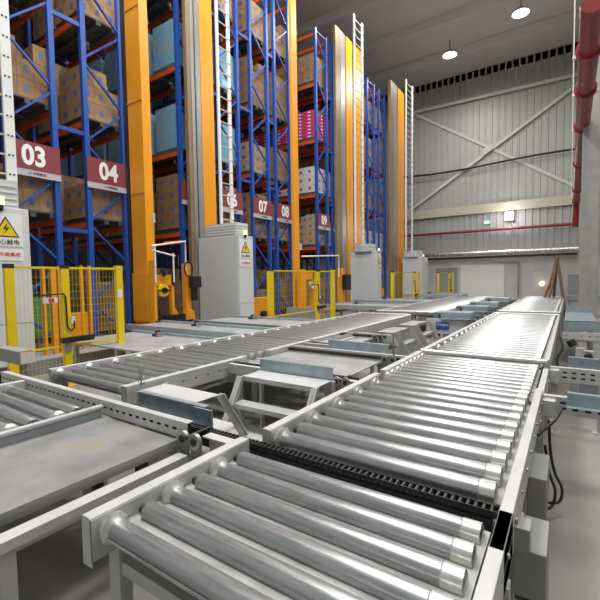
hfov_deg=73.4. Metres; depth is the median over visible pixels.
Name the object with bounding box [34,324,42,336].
crate
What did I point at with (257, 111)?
pallet
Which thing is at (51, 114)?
rack
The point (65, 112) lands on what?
carton
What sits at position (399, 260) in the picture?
crane
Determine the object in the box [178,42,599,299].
wall
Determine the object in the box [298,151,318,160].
pallet
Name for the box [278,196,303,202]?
pallet
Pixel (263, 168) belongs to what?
carton
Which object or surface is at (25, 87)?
carton
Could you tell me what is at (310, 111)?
sack
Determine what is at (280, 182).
pallet
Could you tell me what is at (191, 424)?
conveyor
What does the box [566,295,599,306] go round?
cross transfer
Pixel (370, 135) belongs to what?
pallet
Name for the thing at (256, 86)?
carton
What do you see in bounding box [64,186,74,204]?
carton
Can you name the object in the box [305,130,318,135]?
sack
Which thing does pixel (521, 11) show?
lamp
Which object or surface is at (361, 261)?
crane
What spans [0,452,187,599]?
support rail
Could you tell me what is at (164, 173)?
pallet
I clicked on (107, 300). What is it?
carton
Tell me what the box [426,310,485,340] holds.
cross transfer
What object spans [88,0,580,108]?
ceiling
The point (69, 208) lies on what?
carton
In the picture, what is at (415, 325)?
step
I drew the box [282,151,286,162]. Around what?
carton
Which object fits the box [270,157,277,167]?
carton
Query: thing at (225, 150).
pack
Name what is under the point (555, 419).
hose
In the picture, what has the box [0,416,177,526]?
platform
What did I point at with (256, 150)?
carton
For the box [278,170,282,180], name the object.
carton
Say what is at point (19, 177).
carton
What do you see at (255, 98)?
carton
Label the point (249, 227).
carton
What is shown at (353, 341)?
cross transfer
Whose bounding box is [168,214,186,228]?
carton
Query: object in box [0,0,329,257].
pallets
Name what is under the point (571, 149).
cable
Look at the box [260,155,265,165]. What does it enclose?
carton
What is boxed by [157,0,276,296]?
rack
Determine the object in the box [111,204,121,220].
carton
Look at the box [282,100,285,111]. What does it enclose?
carton
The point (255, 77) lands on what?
carton
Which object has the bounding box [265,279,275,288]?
carton
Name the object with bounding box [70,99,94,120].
carton
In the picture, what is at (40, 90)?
carton
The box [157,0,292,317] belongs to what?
rack
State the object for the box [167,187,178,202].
carton
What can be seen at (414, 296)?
fence
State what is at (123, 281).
carton
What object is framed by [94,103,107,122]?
carton
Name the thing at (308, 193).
pallet
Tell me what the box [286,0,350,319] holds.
crane
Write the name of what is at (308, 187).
carton
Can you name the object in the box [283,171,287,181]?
carton
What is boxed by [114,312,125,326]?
carton
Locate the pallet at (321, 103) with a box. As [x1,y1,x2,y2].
[311,93,329,106]
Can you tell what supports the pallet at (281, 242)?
on the rack at (274, 12)
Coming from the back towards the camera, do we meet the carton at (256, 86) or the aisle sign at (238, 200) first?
the carton at (256, 86)
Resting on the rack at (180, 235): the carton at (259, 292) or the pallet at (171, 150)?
the pallet at (171, 150)
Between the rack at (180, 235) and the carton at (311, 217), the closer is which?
the rack at (180, 235)
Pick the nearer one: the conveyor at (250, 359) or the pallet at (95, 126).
the conveyor at (250, 359)
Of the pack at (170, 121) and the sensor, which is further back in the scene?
the pack at (170, 121)
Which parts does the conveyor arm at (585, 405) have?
plate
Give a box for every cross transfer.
[228,345,405,424]
[303,329,390,373]
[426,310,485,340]
[455,305,499,315]
[469,301,507,311]
[485,297,517,304]
[562,307,599,358]
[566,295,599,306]
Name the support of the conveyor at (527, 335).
on the floor
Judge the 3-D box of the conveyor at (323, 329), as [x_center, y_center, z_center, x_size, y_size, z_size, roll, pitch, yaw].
[0.962,0.869,8.976,1.610,0.780,4.870,1,4,34]
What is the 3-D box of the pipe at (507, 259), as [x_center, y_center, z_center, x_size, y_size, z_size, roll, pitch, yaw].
[14.968,-1.602,29.166,1.600,2.650,0.100,1,4,34]
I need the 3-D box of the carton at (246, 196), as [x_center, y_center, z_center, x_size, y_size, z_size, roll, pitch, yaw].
[-2.035,-3.916,15.616,0.516,0.416,0.343,1,4,34]
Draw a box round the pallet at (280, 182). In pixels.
[263,178,287,188]
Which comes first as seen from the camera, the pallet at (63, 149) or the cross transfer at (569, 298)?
the pallet at (63, 149)
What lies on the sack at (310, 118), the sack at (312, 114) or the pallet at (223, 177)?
the sack at (312, 114)
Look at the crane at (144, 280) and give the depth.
10.33 m
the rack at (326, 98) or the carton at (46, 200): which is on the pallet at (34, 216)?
the carton at (46, 200)
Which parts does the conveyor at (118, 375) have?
rail, rail, leg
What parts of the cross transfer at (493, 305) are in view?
plate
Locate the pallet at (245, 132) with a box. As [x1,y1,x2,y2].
[232,122,262,136]
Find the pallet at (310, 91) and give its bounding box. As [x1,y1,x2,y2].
[297,80,323,96]
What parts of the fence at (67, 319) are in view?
post, rail, panel, rail, latch plate, post, rail, panel, rail, post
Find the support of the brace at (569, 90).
attached to the wall at (488, 120)
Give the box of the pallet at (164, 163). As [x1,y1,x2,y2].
[152,154,175,169]
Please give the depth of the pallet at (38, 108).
9.37 m
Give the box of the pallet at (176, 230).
[158,228,188,236]
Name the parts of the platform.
leg, leg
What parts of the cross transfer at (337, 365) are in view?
leg, drive chain, leg, deck plate, leg, drive chain, leg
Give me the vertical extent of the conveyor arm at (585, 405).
0.800 m
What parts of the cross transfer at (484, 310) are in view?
plate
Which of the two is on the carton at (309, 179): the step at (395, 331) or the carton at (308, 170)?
the carton at (308, 170)
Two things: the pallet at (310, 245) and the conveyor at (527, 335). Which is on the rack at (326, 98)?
the pallet at (310, 245)
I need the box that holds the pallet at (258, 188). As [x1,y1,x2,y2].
[242,187,264,192]
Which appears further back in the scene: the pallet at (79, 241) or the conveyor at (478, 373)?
the pallet at (79, 241)
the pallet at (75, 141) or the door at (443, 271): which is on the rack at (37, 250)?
the pallet at (75, 141)
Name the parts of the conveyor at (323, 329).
rail, rail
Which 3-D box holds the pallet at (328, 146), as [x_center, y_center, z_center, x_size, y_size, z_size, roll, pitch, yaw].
[1.350,-7.772,21.025,1.100,0.140,0.960,1,4,34]
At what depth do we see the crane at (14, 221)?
7.10 m
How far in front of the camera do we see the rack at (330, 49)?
20.45 m
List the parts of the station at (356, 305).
deck plate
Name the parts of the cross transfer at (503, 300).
plate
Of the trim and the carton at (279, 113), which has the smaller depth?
the carton at (279, 113)
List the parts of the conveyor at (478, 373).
rail, leg, rail, leg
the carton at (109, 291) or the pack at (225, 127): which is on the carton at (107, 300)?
the carton at (109, 291)
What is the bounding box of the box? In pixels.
[579,384,597,394]
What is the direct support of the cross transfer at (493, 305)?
on the floor
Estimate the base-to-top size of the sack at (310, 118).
0.160 m
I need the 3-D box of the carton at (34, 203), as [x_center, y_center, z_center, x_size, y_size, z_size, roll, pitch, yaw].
[-6.305,-2.253,9.283,0.516,0.416,0.343,1,4,34]
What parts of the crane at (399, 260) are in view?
panel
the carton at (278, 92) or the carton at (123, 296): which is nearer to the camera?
the carton at (123, 296)
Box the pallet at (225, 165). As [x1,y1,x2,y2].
[215,160,235,171]
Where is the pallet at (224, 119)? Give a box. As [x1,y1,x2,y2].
[214,111,240,124]
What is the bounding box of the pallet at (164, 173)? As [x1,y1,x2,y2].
[154,172,171,177]
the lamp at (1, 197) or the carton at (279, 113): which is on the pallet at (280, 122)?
the carton at (279, 113)
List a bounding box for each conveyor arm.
[542,391,599,419]
[549,356,599,434]
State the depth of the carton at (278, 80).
16.70 m
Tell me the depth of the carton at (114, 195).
10.84 m
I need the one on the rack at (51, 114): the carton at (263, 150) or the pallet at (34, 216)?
the pallet at (34, 216)
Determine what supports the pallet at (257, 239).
on the rack at (250, 52)
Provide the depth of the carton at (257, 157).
15.67 m
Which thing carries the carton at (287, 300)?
on the pallet
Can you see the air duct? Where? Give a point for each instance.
(567, 248)
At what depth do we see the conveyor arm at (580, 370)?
4.51 m
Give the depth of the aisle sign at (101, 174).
10.35 m
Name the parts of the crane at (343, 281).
carriage frame, frame, guard rail, carriage post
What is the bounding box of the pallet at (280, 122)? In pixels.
[253,115,286,129]
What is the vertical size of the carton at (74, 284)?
0.416 m
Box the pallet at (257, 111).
[231,102,264,119]
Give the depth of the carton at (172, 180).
12.64 m
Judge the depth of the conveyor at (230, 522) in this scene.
1.62 m
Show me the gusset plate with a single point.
(490, 147)
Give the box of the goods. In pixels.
[0,0,382,318]
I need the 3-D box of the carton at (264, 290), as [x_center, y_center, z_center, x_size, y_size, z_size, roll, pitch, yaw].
[-1.596,-0.218,16.387,0.516,0.416,0.343,1,4,34]
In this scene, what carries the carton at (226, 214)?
on the carton
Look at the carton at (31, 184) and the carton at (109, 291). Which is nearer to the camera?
the carton at (31, 184)
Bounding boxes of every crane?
[0,0,114,376]
[119,0,201,323]
[182,0,266,321]
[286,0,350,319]
[333,13,383,312]
[388,79,431,298]
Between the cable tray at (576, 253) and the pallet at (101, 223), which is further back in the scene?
the cable tray at (576, 253)
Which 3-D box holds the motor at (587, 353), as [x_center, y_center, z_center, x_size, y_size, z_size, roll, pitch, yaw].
[4.291,1.069,6.018,0.154,0.597,0.308,1,4,34]
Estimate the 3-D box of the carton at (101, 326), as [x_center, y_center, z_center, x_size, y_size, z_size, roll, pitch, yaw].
[-5.484,0.569,10.598,0.516,0.416,0.343,1,4,34]
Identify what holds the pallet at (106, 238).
on the rack at (180, 235)
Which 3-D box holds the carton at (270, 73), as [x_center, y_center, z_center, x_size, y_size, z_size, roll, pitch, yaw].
[-1.284,-9.036,16.578,0.516,0.416,0.343,1,4,34]
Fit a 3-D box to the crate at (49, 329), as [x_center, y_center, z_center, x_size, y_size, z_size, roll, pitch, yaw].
[-6.081,0.685,9.730,0.492,0.296,0.335,1,4,34]
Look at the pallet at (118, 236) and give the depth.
14.52 m
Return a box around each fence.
[2,264,125,386]
[266,269,334,319]
[391,271,419,298]
[437,272,453,298]
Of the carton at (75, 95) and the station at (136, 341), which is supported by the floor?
the station at (136, 341)
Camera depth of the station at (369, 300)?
17.54 m
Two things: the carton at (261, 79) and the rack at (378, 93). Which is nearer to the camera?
the carton at (261, 79)
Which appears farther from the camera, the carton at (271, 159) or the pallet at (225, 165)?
the carton at (271, 159)
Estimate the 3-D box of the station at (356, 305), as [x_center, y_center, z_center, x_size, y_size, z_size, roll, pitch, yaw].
[2.437,0.488,15.334,3.020,0.820,1.680,1,4,34]
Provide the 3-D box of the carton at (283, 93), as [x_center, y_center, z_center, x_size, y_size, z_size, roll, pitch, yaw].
[-0.894,-8.653,17.173,0.516,0.416,0.343,1,4,34]
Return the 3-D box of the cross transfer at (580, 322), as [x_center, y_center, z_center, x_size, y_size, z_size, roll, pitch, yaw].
[6.259,0.738,9.022,0.600,0.880,4.190,1,4,34]
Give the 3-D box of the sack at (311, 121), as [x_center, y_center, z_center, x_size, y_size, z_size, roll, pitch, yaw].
[0.570,-8.463,19.368,0.516,0.160,0.496,1,4,34]
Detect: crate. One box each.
[33,298,41,310]
[34,311,42,323]
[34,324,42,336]
[47,310,57,322]
[47,323,58,335]
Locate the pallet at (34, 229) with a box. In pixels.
[29,228,70,235]
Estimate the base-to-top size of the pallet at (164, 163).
0.140 m
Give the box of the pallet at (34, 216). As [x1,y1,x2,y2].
[26,209,53,222]
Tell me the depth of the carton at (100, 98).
10.43 m
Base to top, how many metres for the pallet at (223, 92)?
0.140 m
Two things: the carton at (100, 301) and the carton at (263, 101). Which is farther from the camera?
the carton at (263, 101)
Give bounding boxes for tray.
[428,252,577,259]
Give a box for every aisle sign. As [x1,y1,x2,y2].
[15,138,60,181]
[86,156,125,193]
[181,179,187,204]
[222,189,242,214]
[253,197,271,219]
[277,203,291,223]
[318,213,329,230]
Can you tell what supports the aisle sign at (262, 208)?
attached to the rack at (250, 52)
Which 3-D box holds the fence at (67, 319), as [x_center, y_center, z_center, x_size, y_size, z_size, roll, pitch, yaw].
[-3.853,0.427,6.810,0.220,2.035,1.975,1,4,34]
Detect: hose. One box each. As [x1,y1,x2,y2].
[537,406,563,436]
[543,445,556,509]
[548,420,563,503]
[556,336,563,365]
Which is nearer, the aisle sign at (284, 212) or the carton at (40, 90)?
the carton at (40, 90)
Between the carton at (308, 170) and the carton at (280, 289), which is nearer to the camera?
the carton at (280, 289)
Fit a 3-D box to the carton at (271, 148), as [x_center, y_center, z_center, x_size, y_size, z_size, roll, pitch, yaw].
[-1.240,-6.070,16.737,0.516,0.416,0.343,1,4,34]
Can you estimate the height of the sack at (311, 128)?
0.160 m
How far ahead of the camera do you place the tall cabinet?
25.78 m
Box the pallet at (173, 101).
[170,97,184,106]
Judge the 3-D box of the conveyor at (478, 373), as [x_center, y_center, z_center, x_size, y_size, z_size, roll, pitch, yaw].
[1.839,1.098,4.446,1.592,0.780,1.514,1,4,34]
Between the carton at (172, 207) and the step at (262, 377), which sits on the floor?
the step at (262, 377)
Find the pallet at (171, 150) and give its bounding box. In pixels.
[155,147,185,163]
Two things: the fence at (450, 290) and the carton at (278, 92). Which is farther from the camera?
the fence at (450, 290)
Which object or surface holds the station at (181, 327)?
on the floor
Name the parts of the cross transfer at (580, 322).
motor, plate, leg, leg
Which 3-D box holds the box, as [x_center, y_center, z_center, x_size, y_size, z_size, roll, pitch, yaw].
[3.576,1.159,4.970,0.220,0.550,0.300,1,4,34]
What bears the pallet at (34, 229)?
on the rack at (37, 250)
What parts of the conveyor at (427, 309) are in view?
rail, rail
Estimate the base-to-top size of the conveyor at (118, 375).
0.769 m
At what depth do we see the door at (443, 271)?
31.78 m
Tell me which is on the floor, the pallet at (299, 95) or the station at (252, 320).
the station at (252, 320)
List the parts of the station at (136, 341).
leg, leg, deck plate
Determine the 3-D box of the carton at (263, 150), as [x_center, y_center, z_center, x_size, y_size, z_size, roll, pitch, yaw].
[-1.680,-5.879,16.085,0.516,0.357,0.343,1,4,34]
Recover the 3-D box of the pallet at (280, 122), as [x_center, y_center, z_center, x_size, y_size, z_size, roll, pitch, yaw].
[-1.285,-7.523,17.093,1.100,0.140,0.960,1,4,34]
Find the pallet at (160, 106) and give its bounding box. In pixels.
[152,104,163,110]
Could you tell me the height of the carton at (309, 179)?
0.396 m
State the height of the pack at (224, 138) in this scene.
0.325 m
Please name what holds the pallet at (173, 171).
on the rack at (234, 25)
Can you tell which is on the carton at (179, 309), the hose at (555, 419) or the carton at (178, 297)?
the carton at (178, 297)
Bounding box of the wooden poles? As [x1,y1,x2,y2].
[543,255,565,315]
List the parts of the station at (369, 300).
deck plate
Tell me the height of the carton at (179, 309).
0.416 m
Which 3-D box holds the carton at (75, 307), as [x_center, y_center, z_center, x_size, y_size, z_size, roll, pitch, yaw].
[-5.922,0.141,10.865,0.516,0.416,0.343,1,4,34]
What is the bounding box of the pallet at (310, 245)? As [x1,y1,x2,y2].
[302,244,325,247]
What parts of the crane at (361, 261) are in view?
frame, panel, door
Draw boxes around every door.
[434,266,458,297]
[459,262,505,296]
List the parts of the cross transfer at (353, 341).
deck plate, drive chain, leg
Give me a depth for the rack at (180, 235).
12.65 m
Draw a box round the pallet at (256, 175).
[233,170,265,182]
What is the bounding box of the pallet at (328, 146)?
[312,146,329,156]
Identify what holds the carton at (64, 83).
on the carton at (65, 94)
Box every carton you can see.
[0,169,21,189]
[12,74,17,93]
[17,76,34,99]
[18,190,22,208]
[22,175,38,191]
[23,191,39,210]
[33,63,47,85]
[34,82,48,103]
[39,178,52,194]
[39,193,53,212]
[59,70,69,91]
[60,87,70,108]
[60,104,71,124]
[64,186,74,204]
[65,203,75,220]
[69,64,93,85]
[69,282,78,297]
[70,82,93,102]
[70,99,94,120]
[70,298,79,312]
[74,184,97,201]
[75,200,98,218]
[78,282,101,297]
[79,298,102,313]
[88,314,103,330]
[93,70,106,90]
[94,87,106,107]
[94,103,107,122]
[98,189,110,203]
[98,202,111,219]
[102,282,114,296]
[102,297,114,312]
[103,313,115,328]
[107,92,117,111]
[107,108,118,126]
[111,191,121,205]
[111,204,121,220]
[114,281,124,295]
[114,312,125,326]
[123,296,125,311]
[166,174,185,188]
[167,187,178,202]
[167,201,186,215]
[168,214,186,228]
[174,280,181,293]
[174,294,181,306]
[175,307,181,312]
[224,212,229,221]
[239,79,252,92]
[239,90,253,103]
[240,141,254,152]
[241,151,254,161]
[241,161,254,171]
[242,192,249,203]
[242,214,255,225]
[243,203,249,214]
[248,225,255,235]
[253,71,258,84]
[253,82,258,94]
[253,93,258,106]
[254,144,259,154]
[254,153,259,163]
[255,163,260,172]
[256,218,261,226]
[256,226,261,237]
[257,289,266,296]
[257,290,262,296]
[259,75,263,87]
[259,86,264,99]
[259,97,264,108]
[260,146,265,156]
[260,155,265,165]
[260,165,265,174]
[261,218,266,227]
[262,228,266,237]
[264,72,271,84]
[264,83,276,95]
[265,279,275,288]
[269,93,276,106]
[269,104,276,115]
[270,147,277,158]
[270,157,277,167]
[270,168,273,177]
[271,222,274,230]
[276,76,280,86]
[276,86,281,98]
[277,97,281,107]
[277,107,281,118]
[278,159,282,170]
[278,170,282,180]
[279,223,283,231]
[280,289,284,298]
[280,298,284,308]
[281,79,285,91]
[281,89,285,101]
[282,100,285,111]
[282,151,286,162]
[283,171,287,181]
[284,232,288,240]
[285,279,288,287]
[285,288,288,297]
[285,298,289,307]
[304,71,313,83]
[305,166,314,175]
[305,175,314,183]
[305,183,314,192]
[306,214,314,221]
[306,221,315,229]
[306,229,315,236]
[306,237,315,244]
[320,77,323,87]
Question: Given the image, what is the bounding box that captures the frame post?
[575,347,583,392]
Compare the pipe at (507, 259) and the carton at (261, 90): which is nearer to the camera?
the carton at (261, 90)
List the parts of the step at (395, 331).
frame, frame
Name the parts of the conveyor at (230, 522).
leg, rail, rail, leg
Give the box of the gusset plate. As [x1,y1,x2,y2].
[482,143,493,155]
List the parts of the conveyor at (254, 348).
rail, leg, rail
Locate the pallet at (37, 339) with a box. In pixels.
[35,336,51,342]
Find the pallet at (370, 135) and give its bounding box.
[364,128,382,137]
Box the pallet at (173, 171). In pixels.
[172,167,186,175]
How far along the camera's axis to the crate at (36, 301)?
9.29 m
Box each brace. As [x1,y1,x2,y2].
[407,73,576,115]
[407,83,576,211]
[413,114,572,186]
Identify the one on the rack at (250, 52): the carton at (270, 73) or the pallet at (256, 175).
the pallet at (256, 175)
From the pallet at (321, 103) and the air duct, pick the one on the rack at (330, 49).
the pallet at (321, 103)
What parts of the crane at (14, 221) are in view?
door, post, post, frame, post, post, post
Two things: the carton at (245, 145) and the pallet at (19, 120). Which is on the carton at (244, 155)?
the carton at (245, 145)
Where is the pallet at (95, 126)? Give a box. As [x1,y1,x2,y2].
[63,118,118,140]
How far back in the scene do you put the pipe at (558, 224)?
29.26 m
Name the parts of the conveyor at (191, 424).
leg, plate, plate, drive chain, plate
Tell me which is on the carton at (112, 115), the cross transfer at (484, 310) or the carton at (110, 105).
the carton at (110, 105)
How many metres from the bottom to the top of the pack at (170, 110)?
0.325 m
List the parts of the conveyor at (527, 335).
rail, leg, rail, leg, leg, leg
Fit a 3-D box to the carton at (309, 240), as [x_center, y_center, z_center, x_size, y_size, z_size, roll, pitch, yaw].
[0.600,-2.875,19.587,0.516,0.357,0.343,1,4,34]
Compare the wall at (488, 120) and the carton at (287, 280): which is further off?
the wall at (488, 120)
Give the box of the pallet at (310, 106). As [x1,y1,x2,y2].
[297,99,313,112]
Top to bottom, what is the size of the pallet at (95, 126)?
0.140 m
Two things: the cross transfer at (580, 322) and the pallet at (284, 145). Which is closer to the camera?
the cross transfer at (580, 322)
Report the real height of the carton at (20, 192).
0.416 m
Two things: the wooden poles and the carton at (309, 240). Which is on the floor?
the wooden poles
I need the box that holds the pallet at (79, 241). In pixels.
[78,239,106,245]
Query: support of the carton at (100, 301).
on the carton at (101, 326)
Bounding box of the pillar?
[579,56,599,320]
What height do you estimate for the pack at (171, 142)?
0.325 m
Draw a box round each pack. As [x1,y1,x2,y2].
[165,103,183,117]
[166,114,183,127]
[166,125,184,138]
[166,136,184,148]
[221,78,226,88]
[222,124,227,134]
[222,135,227,144]
[222,143,228,153]
[223,153,228,162]
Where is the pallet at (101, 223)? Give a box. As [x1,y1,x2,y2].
[66,217,122,228]
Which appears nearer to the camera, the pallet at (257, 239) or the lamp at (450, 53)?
the pallet at (257, 239)
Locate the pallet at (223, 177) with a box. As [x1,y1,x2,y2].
[216,176,241,185]
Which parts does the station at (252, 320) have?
deck plate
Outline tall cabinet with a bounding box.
[567,274,578,301]
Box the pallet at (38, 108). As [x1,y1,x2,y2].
[13,93,48,120]
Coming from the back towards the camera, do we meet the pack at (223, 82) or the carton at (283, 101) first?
the carton at (283, 101)
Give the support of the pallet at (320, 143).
on the rack at (326, 98)
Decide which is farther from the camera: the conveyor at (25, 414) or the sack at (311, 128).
the sack at (311, 128)
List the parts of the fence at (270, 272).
post, panel, rail, rail, panel, post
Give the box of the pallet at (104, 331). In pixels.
[88,327,126,333]
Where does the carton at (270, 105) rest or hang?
on the pallet at (280, 122)
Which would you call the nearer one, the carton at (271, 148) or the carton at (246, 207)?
the carton at (246, 207)
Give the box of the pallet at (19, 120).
[0,114,25,127]
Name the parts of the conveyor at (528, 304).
rail, rail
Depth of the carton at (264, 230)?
16.11 m
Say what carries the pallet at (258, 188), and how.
on the rack at (274, 12)
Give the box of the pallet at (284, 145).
[277,144,302,152]
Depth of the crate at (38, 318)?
9.32 m
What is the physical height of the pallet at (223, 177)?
0.140 m
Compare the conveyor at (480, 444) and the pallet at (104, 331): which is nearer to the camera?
the conveyor at (480, 444)
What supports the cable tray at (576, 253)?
attached to the wall at (488, 120)
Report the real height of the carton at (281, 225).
0.357 m
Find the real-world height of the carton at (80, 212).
0.416 m
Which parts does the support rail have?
leg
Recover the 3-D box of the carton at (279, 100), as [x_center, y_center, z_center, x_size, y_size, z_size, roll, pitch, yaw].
[-1.080,-8.215,16.909,0.516,0.416,0.343,1,4,34]
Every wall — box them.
[30,241,178,282]
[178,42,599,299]
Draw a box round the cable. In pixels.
[404,148,574,177]
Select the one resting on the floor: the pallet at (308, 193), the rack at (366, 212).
the rack at (366, 212)
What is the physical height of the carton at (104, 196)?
0.416 m
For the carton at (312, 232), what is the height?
0.357 m
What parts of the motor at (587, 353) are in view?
motor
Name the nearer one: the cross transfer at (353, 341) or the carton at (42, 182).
the cross transfer at (353, 341)
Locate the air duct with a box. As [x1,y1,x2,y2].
[423,246,578,256]
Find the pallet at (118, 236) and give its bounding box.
[111,235,122,239]
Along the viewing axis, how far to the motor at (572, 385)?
5.83 m
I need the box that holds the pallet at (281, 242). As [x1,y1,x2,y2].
[267,239,288,244]
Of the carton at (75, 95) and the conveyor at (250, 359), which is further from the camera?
the carton at (75, 95)
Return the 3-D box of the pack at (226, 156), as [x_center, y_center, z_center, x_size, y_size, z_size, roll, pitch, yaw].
[-2.828,-5.036,14.414,0.492,0.325,0.315,1,4,34]
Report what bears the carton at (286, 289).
on the carton at (287, 300)
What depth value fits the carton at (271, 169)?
16.54 m
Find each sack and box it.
[304,109,318,114]
[304,113,318,118]
[305,116,318,122]
[305,120,318,124]
[305,123,318,128]
[305,127,318,132]
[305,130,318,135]
[305,133,318,138]
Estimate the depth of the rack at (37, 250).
10.69 m
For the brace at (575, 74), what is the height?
0.350 m
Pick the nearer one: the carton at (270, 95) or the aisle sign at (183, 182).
the aisle sign at (183, 182)
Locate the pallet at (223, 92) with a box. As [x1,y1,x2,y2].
[213,84,234,104]
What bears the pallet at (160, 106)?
on the rack at (234, 25)
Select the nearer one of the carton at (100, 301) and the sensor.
the sensor
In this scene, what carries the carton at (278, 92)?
on the carton at (279, 100)
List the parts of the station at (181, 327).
deck plate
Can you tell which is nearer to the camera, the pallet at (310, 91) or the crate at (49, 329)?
the crate at (49, 329)
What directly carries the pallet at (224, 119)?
on the rack at (250, 52)
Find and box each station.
[72,329,220,363]
[126,320,271,336]
[193,314,317,327]
[320,301,409,318]
[353,297,432,318]
[402,292,467,298]
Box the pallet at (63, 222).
[43,221,96,229]
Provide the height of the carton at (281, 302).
0.416 m
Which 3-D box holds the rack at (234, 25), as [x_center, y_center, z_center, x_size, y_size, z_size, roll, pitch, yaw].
[-5.721,-5.761,16.651,8.300,13.400,1.750,1,4,34]
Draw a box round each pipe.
[404,223,571,236]
[495,259,518,295]
[571,0,599,226]
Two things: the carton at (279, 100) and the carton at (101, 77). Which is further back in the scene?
the carton at (279, 100)
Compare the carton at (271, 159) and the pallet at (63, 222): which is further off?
the carton at (271, 159)
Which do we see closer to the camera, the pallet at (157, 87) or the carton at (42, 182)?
the carton at (42, 182)
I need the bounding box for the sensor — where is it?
[137,365,144,384]
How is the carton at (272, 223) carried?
on the carton
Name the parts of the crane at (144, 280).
carriage frame, guard rail, motor, carriage frame, guard rail, carriage post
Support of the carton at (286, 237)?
on the pallet at (281, 242)
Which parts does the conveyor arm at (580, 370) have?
plate, leg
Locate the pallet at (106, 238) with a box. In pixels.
[94,237,118,243]
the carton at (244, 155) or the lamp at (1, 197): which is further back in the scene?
the carton at (244, 155)
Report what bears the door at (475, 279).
in the wall at (488, 120)
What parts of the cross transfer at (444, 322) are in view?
name plate, panel, plate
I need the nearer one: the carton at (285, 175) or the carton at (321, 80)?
the carton at (285, 175)
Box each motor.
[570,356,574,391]
[584,350,593,357]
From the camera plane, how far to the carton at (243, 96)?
15.24 m
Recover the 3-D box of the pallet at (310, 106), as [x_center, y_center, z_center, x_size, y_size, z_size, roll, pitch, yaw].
[0.248,-10.390,21.598,1.100,0.140,0.960,1,4,34]
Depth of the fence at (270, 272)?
13.17 m
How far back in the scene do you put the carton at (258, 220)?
15.80 m
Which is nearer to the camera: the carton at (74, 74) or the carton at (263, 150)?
the carton at (74, 74)
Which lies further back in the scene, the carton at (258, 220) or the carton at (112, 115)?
the carton at (258, 220)
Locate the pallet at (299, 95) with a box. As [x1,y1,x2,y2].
[286,92,302,102]
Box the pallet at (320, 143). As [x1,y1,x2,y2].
[298,137,324,148]
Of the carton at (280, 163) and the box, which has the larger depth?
the carton at (280, 163)
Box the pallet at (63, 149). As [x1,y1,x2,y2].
[28,139,67,153]
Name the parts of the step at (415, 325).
panel, frame, frame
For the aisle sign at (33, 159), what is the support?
attached to the rack at (51, 114)
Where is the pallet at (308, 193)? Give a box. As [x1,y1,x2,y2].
[299,191,325,199]
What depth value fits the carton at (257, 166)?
15.69 m
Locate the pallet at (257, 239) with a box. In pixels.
[255,237,266,242]
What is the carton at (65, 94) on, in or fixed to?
on the carton at (65, 112)
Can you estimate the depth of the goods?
13.90 m
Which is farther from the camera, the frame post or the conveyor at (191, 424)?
the frame post
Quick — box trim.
[400,89,572,220]
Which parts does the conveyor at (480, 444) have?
rail, rail, leg, leg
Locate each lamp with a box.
[0,196,3,204]
[443,40,456,58]
[512,0,529,18]
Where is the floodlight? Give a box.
[505,211,513,220]
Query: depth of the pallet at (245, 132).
17.87 m
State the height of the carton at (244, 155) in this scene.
0.357 m
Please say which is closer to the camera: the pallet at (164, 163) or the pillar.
the pillar
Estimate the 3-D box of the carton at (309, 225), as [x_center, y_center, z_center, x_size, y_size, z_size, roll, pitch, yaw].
[0.589,-3.594,19.549,0.516,0.357,0.343,1,4,34]
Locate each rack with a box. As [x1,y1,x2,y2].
[0,0,87,351]
[0,0,131,336]
[52,0,218,321]
[86,0,251,276]
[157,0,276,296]
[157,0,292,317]
[256,27,332,303]
[256,42,344,310]
[261,77,378,268]
[279,88,385,296]
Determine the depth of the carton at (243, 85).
15.22 m
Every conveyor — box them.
[0,346,531,553]
[0,380,102,494]
[48,347,246,428]
[81,436,512,599]
[172,334,311,401]
[244,312,410,353]
[248,355,265,361]
[262,372,549,599]
[377,296,496,338]
[380,349,552,453]
[422,312,560,420]
[498,296,564,335]
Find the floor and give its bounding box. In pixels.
[0,298,599,599]
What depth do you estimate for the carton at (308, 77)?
19.02 m
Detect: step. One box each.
[136,382,247,457]
[222,370,335,441]
[376,327,423,366]
[398,321,439,354]
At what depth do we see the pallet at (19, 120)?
10.08 m
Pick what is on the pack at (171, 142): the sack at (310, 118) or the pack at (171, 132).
the pack at (171, 132)
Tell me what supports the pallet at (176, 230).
on the rack at (180, 235)
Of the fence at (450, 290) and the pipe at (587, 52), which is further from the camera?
the fence at (450, 290)
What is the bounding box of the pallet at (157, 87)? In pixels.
[149,74,173,97]
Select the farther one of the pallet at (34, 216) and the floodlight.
the floodlight
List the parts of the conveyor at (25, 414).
rail, rail, leg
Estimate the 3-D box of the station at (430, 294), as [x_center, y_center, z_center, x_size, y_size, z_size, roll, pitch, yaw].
[7.787,-0.023,23.228,3.120,0.840,2.180,1,4,34]
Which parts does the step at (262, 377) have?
frame, leg, frame, leg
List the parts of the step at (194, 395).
leg, frame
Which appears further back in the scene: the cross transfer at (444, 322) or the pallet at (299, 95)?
the pallet at (299, 95)
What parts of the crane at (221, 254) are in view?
panel, door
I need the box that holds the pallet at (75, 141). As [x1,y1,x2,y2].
[39,129,93,148]

